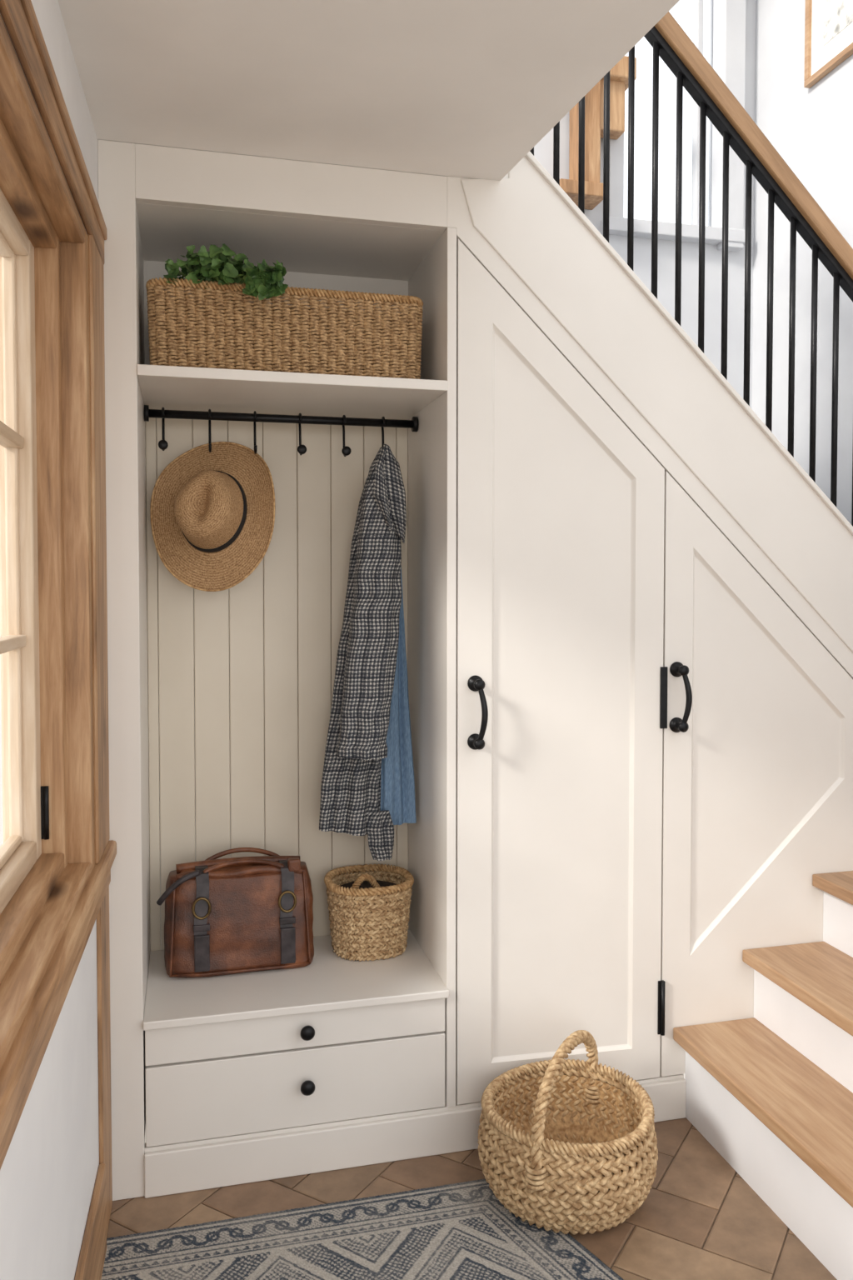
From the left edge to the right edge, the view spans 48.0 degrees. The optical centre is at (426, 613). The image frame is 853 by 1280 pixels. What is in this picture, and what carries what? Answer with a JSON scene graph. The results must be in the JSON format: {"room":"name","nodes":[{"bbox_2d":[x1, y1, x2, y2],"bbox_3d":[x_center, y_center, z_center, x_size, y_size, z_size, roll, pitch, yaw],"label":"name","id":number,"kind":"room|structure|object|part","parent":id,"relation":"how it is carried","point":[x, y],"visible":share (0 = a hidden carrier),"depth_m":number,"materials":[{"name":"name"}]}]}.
{"room":"entrance hallway","nodes":[
{"label":"entrance hallway","id":0,"kind":"room"},
{"bbox_2d":[0,230,86,846],"bbox_3d":[-0.850,-0.118,2.163,0.207,1.420,0.197,0,2,-14],"label":"wall","id":1,"kind":"structure","parent":0,"point":[1,765],"depth_m":2.07,"materials":[{"name":"paint"}]},
{"bbox_2d":[0,0,98,229],"bbox_3d":[-0.519,-0.918,0.567,0.200,0.280,3.400,0,2,-12],"label":"wall","id":2,"kind":"structure","parent":0,"point":[48,13],"depth_m":1.83,"materials":[{"name":"paint"}]},
{"bbox_2d":[86,233,109,864],"bbox_3d":[-0.743,-0.176,2.171,0.011,1.445,0.205,0,2,-12],"label":"window frame","id":3,"kind":"structure","parent":2,"relation":"attached to","point":[96,277],"depth_m":2.13,"materials":[{"name":"brown wood"}]},
{"bbox_2d":[0,919,99,1279],"bbox_3d":[-0.519,1.061,0.629,0.200,0.840,3.400,0,2,-12],"label":"wall","id":4,"kind":"structure","parent":0,"point":[48,1172],"depth_m":1.64,"materials":[{"name":"paint"}]},
{"bbox_2d":[0,870,110,1169],"bbox_3d":[-0.546,0.645,1.269,0.013,0.060,2.090,0,2,-12],"label":"apron","id":5,"kind":"object","parent":4,"relation":"attached to","point":[7,1140],"visible":0.39,"depth_m":1.46,"materials":[{"name":"brown wood"}]},
{"bbox_2d":[0,0,116,1145],"bbox_3d":[-0.616,-0.129,1.225,0.185,1.490,2.120,0,2,-12],"label":"window","id":6,"kind":"structure","parent":4,"relation":"in","point":[37,205],"depth_m":1.93,"materials":[{"name":"brown wood"}]},
{"bbox_2d":[0,835,21,869],"bbox_3d":[-0.677,0.474,1.230,0.025,0.016,1.406,0,2,-12],"label":"bead","id":7,"kind":"object","parent":6,"relation":"on","point":[7,848],"visible":1,"depth_m":1.83,"materials":[{"name":"brown wood"}]},
{"bbox_3d":[-0.673,-0.318,1.207,0.037,0.024,1.440,0,2,-12],"label":"muntin","id":8,"kind":"part","parent":6,"relation":"part of","materials":[{"name":"beige wood"}]},
{"bbox_2d":[1,254,23,841],"bbox_3d":[-0.824,-0.128,1.907,0.025,1.175,0.016,0,2,-14],"label":"window pane","id":9,"kind":"object","parent":6,"relation":"attached to","point":[8,263],"visible":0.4,"depth_m":1.90,"materials":[{"name":"clear glass"}]},
{"bbox_3d":[-0.673,0.077,1.219,0.037,0.024,1.440,0,2,-12],"label":"muntin","id":10,"kind":"part","parent":6,"relation":"part of","materials":[{"name":"beige wood"}]},
{"bbox_3d":[-0.673,0.506,1.236,0.065,0.050,1.425,0,2,-12],"label":"sash bottom","id":11,"kind":"part","parent":6,"relation":"part of","materials":[{"name":"beige wood"}]},
{"bbox_3d":[-0.826,-0.125,1.943,0.067,1.268,0.062,0,2,-14],"label":"sash","id":12,"kind":"part","parent":6,"relation":"part of","materials":[{"name":"beige wood"}]},
{"bbox_3d":[-0.639,0.541,1.246,0.085,0.040,1.520,0,2,-12],"label":"bottom of the inner frame","id":13,"kind":"part","parent":6,"relation":"part of","materials":[{"name":"brown wood"}]},
{"bbox_2d":[40,785,45,839],"bbox_3d":[-0.796,0.413,1.985,0.020,0.110,0.005,0,2,-12],"label":"hinge plate","id":14,"kind":"object","parent":6,"relation":"attached to","point":[42,787],"visible":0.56,"depth_m":1.98,"materials":[{"name":"black metal"}]},
{"bbox_3d":[-0.796,0.413,1.985,0.020,0.110,0.005,0,2,-12],"label":"plate","id":15,"kind":"part","parent":14,"relation":"part of","materials":[{"name":"black metal"}]},
{"bbox_3d":[-0.582,0.573,1.262,0.064,0.035,1.595,0,2,-12],"label":"frame bottom","id":16,"kind":"part","parent":6,"relation":"part of","materials":[{"name":"brown wood"}]},
{"bbox_2d":[43,785,49,839],"bbox_3d":[-0.788,0.413,1.985,0.011,0.110,0.011,0,2,-14],"label":"pin","id":17,"kind":"object","parent":6,"relation":"attached to","point":[46,794],"depth_m":1.98,"materials":[{"name":"black metal"}]},
{"bbox_3d":[-0.802,-0.124,1.996,0.087,1.322,0.058,0,2,-14],"label":"inner frame","id":18,"kind":"part","parent":6,"relation":"part of","materials":[{"name":"brown wood"}]},
{"bbox_3d":[-0.751,-0.122,2.046,0.065,1.375,0.052,0,2,-14],"label":"frame","id":19,"kind":"part","parent":6,"relation":"part of","materials":[{"name":"brown wood"}]},
{"bbox_2d":[74,1163,106,1279],"bbox_3d":[-0.395,1.383,0.578,0.016,0.200,3.230,0,2,-12],"label":"baseboard","id":20,"kind":"structure","parent":4,"relation":"attached to","point":[93,1248],"depth_m":2.00,"materials":[{"name":"brown wood"}]},
{"bbox_2d":[96,886,112,1233],"bbox_3d":[-0.748,1.038,2.225,0.010,0.785,0.158,0,2,-12],"label":"trim","id":21,"kind":"structure","parent":4,"relation":"attached to","point":[102,918],"depth_m":2.19,"materials":[{"name":"brown wood"}]},
{"bbox_2d":[144,1078,686,1198],"bbox_3d":[0.019,1.368,2.517,1.460,0.108,0.014,0,2,-14],"label":"baseboard","id":22,"kind":"structure","parent":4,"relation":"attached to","point":[180,1170],"depth_m":2.44,"materials":[{"name":"paint"}]},
{"bbox_2d":[57,0,679,280],"bbox_3d":[0.049,-1.167,1.159,1.500,0.180,4.500,0,2,-14],"label":"ceiling","id":23,"kind":"structure","parent":0,"point":[456,88],"depth_m":1.95,"materials":[{"name":"paint"}]},
{"bbox_2d":[155,0,756,892],"bbox_3d":[0.068,-0.962,3.552,2.690,4.700,0.120,0,2,-14],"label":"wall","id":24,"kind":"structure","parent":0,"point":[642,247],"depth_m":3.74,"materials":[{"name":"paint"}]},
{"bbox_2d":[560,55,636,209],"bbox_3d":[0.610,-1.871,3.520,0.300,0.720,0.130,0,2,-14],"label":"frame","id":25,"kind":"object","parent":24,"relation":"attached to","point":[594,98],"visible":0.48,"depth_m":3.48,"materials":[{"name":"brown wood"}]},
{"bbox_3d":[0.582,-1.886,3.518,0.085,0.690,0.100,0,2,-14],"label":"post","id":26,"kind":"part","parent":25,"relation":"part of","materials":[{"name":"brown wood"}]},
{"bbox_2d":[609,133,624,217],"bbox_3d":[0.705,-2.205,3.626,0.060,1.500,0.090,0,2,-14],"label":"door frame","id":27,"kind":"structure","parent":24,"relation":"attached to","point":[617,147],"depth_m":3.60,"materials":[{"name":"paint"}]},
{"bbox_2d":[600,216,744,245],"bbox_3d":[0.950,-1.462,3.700,0.600,0.050,0.110,0,2,-14],"label":"sill","id":28,"kind":"structure","parent":24,"relation":"attached to","point":[617,226],"depth_m":3.65,"materials":[{"name":"paint"}]},
{"bbox_2d":[691,0,704,224],"bbox_3d":[1.060,-2.194,3.740,0.025,1.410,0.040,0,2,-14],"label":"mullion","id":29,"kind":"object","parent":28,"relation":"on","point":[697,4],"visible":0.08,"depth_m":3.74,"materials":[{"name":"paint"}]},
{"bbox_2d":[710,0,746,251],"bbox_3d":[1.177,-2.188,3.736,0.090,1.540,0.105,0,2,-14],"label":"window","id":30,"kind":"structure","parent":24,"relation":"attached to","point":[728,17],"depth_m":3.70,"materials":[{"name":"glass"}]},
{"bbox_2d":[106,1117,837,1279],"bbox_3d":[0.721,1.478,0.905,2.540,0.013,3.520,0,2,-14],"label":"floor","id":31,"kind":"structure","parent":0,"point":[698,1219],"depth_m":2.30,"materials":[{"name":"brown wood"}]},
{"bbox_2d":[101,1179,624,1279],"bbox_3d":[0.083,1.441,1.768,1.377,0.006,1.205,0,2,-14],"label":"area rug","id":32,"kind":"object","parent":31,"relation":"on","point":[461,1231],"visible":0.97,"depth_m":2.16,"materials":[{"name":"grey fabric"}]},
{"bbox_2d":[97,139,852,1200],"bbox_3d":[0.268,0.070,3.023,2.374,2.671,1.046,0,2,-14],"label":"tall cabinet","id":33,"kind":"object","parent":31,"relation":"on","point":[333,1040],"depth_m":2.60,"materials":[{"name":"paint"}]},
{"bbox_2d":[150,441,275,591],"bbox_3d":[-0.585,-0.271,2.621,0.282,0.423,0.229,-1,2,-31],"label":"straw hat","id":34,"kind":"object","parent":33,"relation":"hanging from","point":[212,513],"visible":1,"depth_m":2.62,"materials":[{"name":"wicker"}]},
{"bbox_2d":[156,847,314,978],"bbox_3d":[-0.529,0.824,2.670,0.429,0.308,0.191,0,2,-14],"label":"leather satchel","id":35,"kind":"object","parent":33,"relation":"on","point":[228,916],"visible":1,"depth_m":2.61,"materials":[{"name":"brown leather"}]},
{"bbox_3d":[-0.523,0.688,2.720,0.225,0.039,0.042,0,2,-14],"label":"handle","id":36,"kind":"part","parent":35,"relation":"part of","materials":[{"name":"brown leather"}]},
{"bbox_3d":[-0.505,0.697,2.647,0.223,0.028,0.042,0,2,-14],"label":"handle","id":37,"kind":"part","parent":35,"relation":"part of","materials":[{"name":"brown leather"}]},
{"bbox_3d":[-0.394,-0.506,2.683,0.762,0.126,0.074,0,2,-14],"label":"coat rail","id":38,"kind":"part","parent":33,"relation":"part of","materials":[{"name":"black metal"}]},
{"bbox_3d":[-0.398,-0.547,2.696,0.762,0.044,0.044,0,2,-14],"label":"rail","id":39,"kind":"part","parent":33,"relation":"part of","materials":[{"name":"black metal"}]},
{"bbox_2d":[145,277,423,379],"bbox_3d":[-0.381,-0.721,2.587,0.713,0.233,0.308,0,2,-14],"label":"storage basket","id":40,"kind":"object","parent":33,"relation":"on","point":[184,330],"visible":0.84,"depth_m":2.44,"materials":[{"name":"wicker"}]},
{"bbox_2d":[163,243,288,302],"bbox_3d":[-0.510,-0.854,2.427,0.310,0.158,0.231,0,2,-14],"label":"plant","id":41,"kind":"object","parent":40,"relation":"in","point":[217,264],"visible":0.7,"depth_m":2.38,"materials":[{"name":"green plant"}]},
{"bbox_2d":[136,364,447,419],"bbox_3d":[-0.372,-0.590,2.592,0.766,0.026,0.456,0,2,-14],"label":"shelf","id":42,"kind":"object","parent":33,"relation":"attached to","point":[171,387],"depth_m":2.49,"materials":[{"name":"paint"}]},
{"bbox_3d":[-0.366,1.051,2.620,0.758,0.091,0.400,0,2,-14],"label":"drawer","id":43,"kind":"part","parent":33,"relation":"part of","materials":[{"name":"paint"}]},
{"bbox_3d":[-0.366,1.200,2.625,0.758,0.195,0.400,0,2,-14],"label":"drawer","id":44,"kind":"part","parent":33,"relation":"part of","materials":[{"name":"paint"}]},
{"bbox_3d":[-0.300,1.053,2.411,0.037,0.037,0.038,0,2,-14],"label":"drawer knob","id":45,"kind":"part","parent":33,"relation":"part of","materials":[{"name":"black metal"}]},
{"bbox_3d":[-0.300,1.193,2.416,0.037,0.037,0.038,0,2,-14],"label":"drawer knob","id":46,"kind":"part","parent":33,"relation":"part of","materials":[{"name":"black metal"}]},
{"bbox_2d":[319,443,406,860],"bbox_3d":[-0.186,0.117,2.697,0.227,1.173,0.216,0,2,-14],"label":"coat","id":47,"kind":"object","parent":33,"relation":"hanging from","point":[366,664],"visible":1,"depth_m":2.62,"materials":[{"name":"grey fabric"}]},
{"bbox_2d":[324,863,414,961],"bbox_3d":[-0.167,0.860,2.786,0.257,0.228,0.246,0,2,-14],"label":"basket","id":48,"kind":"object","parent":33,"relation":"on","point":[369,916],"visible":1,"depth_m":2.70,"materials":[{"name":"wicker"}]},
{"bbox_3d":[-0.177,0.777,2.750,0.103,0.059,0.021,-1,2,-27],"label":"loop handle","id":49,"kind":"part","parent":48,"relation":"part of","materials":[{"name":"wicker"}]},
{"bbox_2d":[380,566,416,825],"bbox_3d":[-0.092,0.116,2.779,0.122,1.006,0.071,0,2,-14],"label":"scarf","id":50,"kind":"object","parent":33,"relation":"hanging from","point":[397,779],"visible":0.36,"depth_m":2.77,"materials":[{"name":"blue fabric"}]},
{"bbox_3d":[0.134,0.261,2.485,0.042,0.195,0.056,0,2,-14],"label":"handle","id":51,"kind":"part","parent":33,"relation":"part of","materials":[{"name":"black metal"}]},
{"bbox_3d":[0.363,0.165,2.584,0.588,2.263,0.030,0,2,-14],"label":"door leaf","id":52,"kind":"part","parent":33,"relation":"part of","materials":[{"name":"white wood"}]},
{"bbox_2d":[657,980,664,1034],"bbox_3d":[0.653,1.097,2.667,0.018,0.150,0.005,0,2,-14],"label":"hinge","id":53,"kind":"object","parent":33,"relation":"attached to","point":[659,982],"depth_m":2.66,"materials":[{"name":"black metal"}]},
{"bbox_3d":[0.657,1.097,2.663,0.012,0.150,0.012,0,2,-14],"label":"hinge","id":54,"kind":"part","parent":33,"relation":"part of","materials":[{"name":"black metal"}]},
{"bbox_2d":[660,666,668,728],"bbox_3d":[0.654,0.232,2.640,0.020,0.170,0.006,0,2,-14],"label":"door hinge","id":55,"kind":"object","parent":33,"relation":"attached to","point":[663,689],"visible":1,"depth_m":2.64,"materials":[{"name":"black metal"}]},
{"bbox_3d":[0.699,0.233,2.625,0.042,0.196,0.056,0,2,-14],"label":"handle","id":56,"kind":"part","parent":33,"relation":"part of","materials":[{"name":"black metal"}]},
{"bbox_2d":[530,11,852,526],"bbox_3d":[0.820,-1.079,2.689,1.527,2.192,0.066,0,2,-14],"label":"balustrade","id":57,"kind":"object","parent":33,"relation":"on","point":[692,72],"visible":0.73,"depth_m":2.69,"materials":[{"name":"black metal"}]},
{"bbox_3d":[0.827,-1.419,2.681,0.051,2.093,0.066,-46,11,-9],"label":"handrail","id":58,"kind":"part","parent":57,"relation":"part of","materials":[{"name":"brown wood"}]},
{"bbox_3d":[1.047,0.449,2.764,0.812,1.685,0.030,0,2,-14],"label":"door leaf","id":59,"kind":"part","parent":33,"relation":"part of","materials":[{"name":"white wood"}]},
{"bbox_2d":[477,1030,658,1234],"bbox_3d":[0.345,1.233,2.355,0.449,0.369,0.437,0,2,-14],"label":"seagrass basket","id":60,"kind":"object","parent":31,"relation":"on","point":[567,1146],"visible":1,"depth_m":2.24,"materials":[{"name":"wicker"}]},
{"bbox_3d":[0.345,1.173,2.353,0.031,0.249,0.445,1,2,28],"label":"handle","id":61,"kind":"part","parent":60,"relation":"part of","materials":[{"name":"wicker"}]},
{"bbox_2d":[673,870,852,1279],"bbox_3d":[1.236,0.999,2.271,0.868,0.860,1.049,0,2,-14],"label":"staircase","id":62,"kind":"structure","parent":31,"relation":"on","point":[771,1091],"depth_m":2.42,"materials":[{"name":"brown wood"}]},
{"bbox_2d":[751,0,852,524],"bbox_3d":[1.615,-0.937,2.743,0.120,4.700,2.200,0,2,-14],"label":"wall","id":63,"kind":"structure","parent":0,"point":[812,129],"depth_m":3.48,"materials":[{"name":"paint"}]},
{"bbox_2d":[804,0,852,88],"bbox_3d":[1.404,-2.138,3.248,0.024,0.530,0.355,0,2,-14],"label":"framed picture","id":64,"kind":"object","parent":63,"relation":"attached to","point":[828,23],"visible":1,"depth_m":3.32,"materials":[{"name":"white paper"}]},
{"bbox_3d":[1.364,-2.143,3.409,0.024,0.486,0.022,0,2,-14],"label":"frame","id":65,"kind":"part","parent":64,"relation":"part of","materials":[{"name":"brown wood"}]},
{"bbox_3d":[1.404,-1.884,3.256,0.024,0.022,0.355,0,2,-14],"label":"frame","id":66,"kind":"part","parent":64,"relation":"part of","materials":[{"name":"brown wood"}]},
{"bbox_2d":[823,0,852,45],"bbox_3d":[1.404,-2.138,3.248,0.002,0.330,0.175,0,2,-14],"label":"print","id":67,"kind":"object","parent":64,"relation":"attached to","point":[837,14],"depth_m":3.27}
]}

